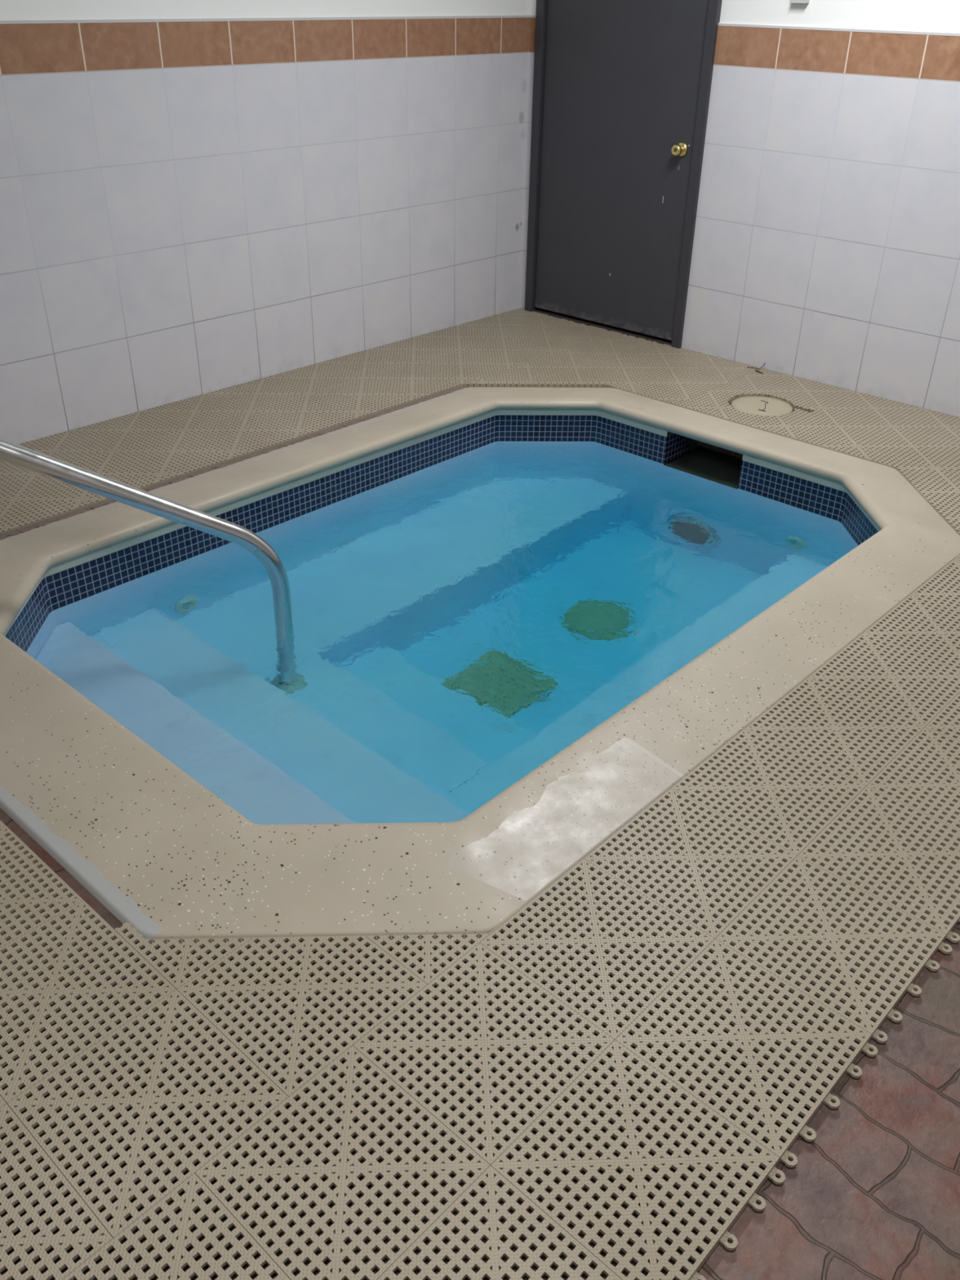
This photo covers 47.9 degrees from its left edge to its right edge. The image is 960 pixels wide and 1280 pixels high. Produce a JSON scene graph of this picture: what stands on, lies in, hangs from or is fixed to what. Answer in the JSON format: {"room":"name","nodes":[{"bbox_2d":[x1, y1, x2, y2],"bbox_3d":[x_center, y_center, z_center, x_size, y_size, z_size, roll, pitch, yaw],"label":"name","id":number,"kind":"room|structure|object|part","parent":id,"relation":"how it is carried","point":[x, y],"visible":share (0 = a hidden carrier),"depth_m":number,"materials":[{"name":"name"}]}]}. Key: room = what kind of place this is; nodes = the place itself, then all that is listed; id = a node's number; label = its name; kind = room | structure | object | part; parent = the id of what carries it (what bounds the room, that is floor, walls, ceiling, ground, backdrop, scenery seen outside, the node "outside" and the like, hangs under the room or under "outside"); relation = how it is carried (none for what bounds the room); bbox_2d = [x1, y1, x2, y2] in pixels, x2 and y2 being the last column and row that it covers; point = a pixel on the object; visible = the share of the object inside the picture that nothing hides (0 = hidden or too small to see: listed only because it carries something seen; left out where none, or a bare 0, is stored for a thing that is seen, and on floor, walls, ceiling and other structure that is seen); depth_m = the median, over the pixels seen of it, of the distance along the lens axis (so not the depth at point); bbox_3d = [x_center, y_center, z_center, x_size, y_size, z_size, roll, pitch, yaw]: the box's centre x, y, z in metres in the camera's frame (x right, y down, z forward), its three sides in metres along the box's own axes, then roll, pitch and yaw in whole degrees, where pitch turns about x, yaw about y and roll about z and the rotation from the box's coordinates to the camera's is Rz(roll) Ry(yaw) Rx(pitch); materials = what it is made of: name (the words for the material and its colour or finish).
{"room":"indoor hot tub room","nodes":[
{"label":"indoor hot tub room","id":0,"kind":"room"},
{"bbox_2d":[0,0,531,444],"bbox_3d":[-2.232,-1.688,3.442,0.132,2.760,7.450,26,39,35],"label":"wall","id":1,"kind":"structure","parent":0,"point":[197,197],"depth_m":4.69,"materials":[{"name":"white tile"}]},
{"bbox_2d":[0,387,959,1279],"bbox_3d":[-0.047,0.542,2.398,5.900,0.120,7.200,26,39,35],"label":"floor","id":2,"kind":"structure","parent":0,"point":[875,1195],"depth_m":1.78,"materials":[{"name":"beige plastic"}]},
{"bbox_2d":[0,820,522,1279],"bbox_3d":[-1.471,0.487,2.299,2.417,0.020,1.979,26,39,35],"label":"floor mat","id":3,"kind":"object","parent":2,"relation":"on","point":[176,990],"visible":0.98,"depth_m":1.94,"materials":[{"name":"beige plastic"}]},
{"bbox_2d":[0,307,620,535],"bbox_3d":[-0.730,-0.914,4.622,1.276,0.020,4.226,26,39,35],"label":"floor mat","id":4,"kind":"object","parent":2,"relation":"on","point":[144,449],"visible":0.97,"depth_m":4.76,"materials":[{"name":"beige plastic"}]},
{"bbox_2d":[0,386,959,942],"bbox_3d":[-0.025,0.079,3.890,2.416,0.990,3.460,26,39,35],"label":"pool edge","id":5,"kind":"object","parent":2,"relation":"in","point":[161,851],"visible":0.48,"depth_m":2.78,"materials":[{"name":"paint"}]},
{"bbox_2d":[0,438,292,624],"bbox_3d":[-1.345,-0.140,3.208,1.601,1.348,0.132,-9,33,-16],"label":"handrail","id":6,"kind":"object","parent":5,"relation":"attached to","point":[11,452],"visible":0.68,"depth_m":3.21,"materials":[{"name":"silver metal"}]},
{"bbox_2d":[25,440,858,824],"bbox_3d":[0.100,0.132,4.027,1.925,0.820,3.175,26,39,35],"label":"water","id":7,"kind":"object","parent":5,"relation":"in","point":[460,622],"visible":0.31,"depth_m":3.53,"materials":[{"name":"blue liquid"}]},
{"bbox_2d":[62,555,959,1279],"bbox_3d":[0.898,0.380,2.550,0.690,0.020,5.596,26,39,35],"label":"floor mat","id":8,"kind":"object","parent":2,"relation":"on","point":[886,705],"visible":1,"depth_m":1.97,"materials":[{"name":"beige plastic"}]},
{"bbox_2d":[464,333,762,404],"bbox_3d":[0.670,-1.276,5.261,0.871,0.020,1.245,26,39,35],"label":"floor mat","id":9,"kind":"object","parent":2,"relation":"on","point":[665,373],"visible":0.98,"depth_m":5.33,"materials":[{"name":"beige plastic"}]},
{"bbox_2d":[746,362,765,373],"bbox_3d":[1.365,-1.351,5.355,0.085,0.036,0.081,11,33,15],"label":"twig","id":10,"kind":"object","parent":9,"relation":"on","point":[765,362],"visible":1,"depth_m":5.37,"materials":[{"name":"brown wood"}]},
{"bbox_2d":[730,395,792,416],"bbox_3d":[1.287,-1.065,4.937,0.276,0.018,0.276,26,39,35],"label":"lid","id":11,"kind":"object","parent":2,"relation":"on","point":[756,405],"visible":0.97,"depth_m":4.93,"materials":[{"name":"beige plastic"}]},
{"bbox_2d":[675,368,959,559],"bbox_3d":[1.505,-0.808,4.519,1.545,0.020,1.396,26,39,35],"label":"floor mat","id":12,"kind":"object","parent":2,"relation":"on","point":[922,444],"visible":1,"depth_m":4.72,"materials":[{"name":"beige plastic"}]},
{"bbox_2d":[520,0,959,417],"bbox_3d":[2.506,-1.932,3.993,6.030,2.760,0.132,26,39,35],"label":"wall","id":13,"kind":"structure","parent":0,"point":[826,248],"depth_m":4.85,"materials":[{"name":"white tile"}]},
{"bbox_2d":[524,0,722,348],"bbox_3d":[0.705,-2.585,5.497,1.070,2.170,0.192,26,39,35],"label":"door","id":14,"kind":"structure","parent":13,"relation":"in","point":[622,88],"depth_m":5.53,"materials":[{"name":"paint"}]},
{"bbox_3d":[0.980,-2.387,5.258,0.066,0.066,0.016,26,39,35],"label":"knob","id":15,"kind":"part","parent":14,"relation":"part of","materials":[{"name":"gold metal"}]},
{"bbox_2d":[790,0,809,3],"bbox_3d":[1.370,-2.778,4.601,0.072,0.115,0.038,26,39,35],"label":"electrical box","id":16,"kind":"object","parent":13,"relation":"attached to","point":[791,1],"visible":1,"depth_m":4.61,"materials":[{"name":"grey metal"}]}
]}

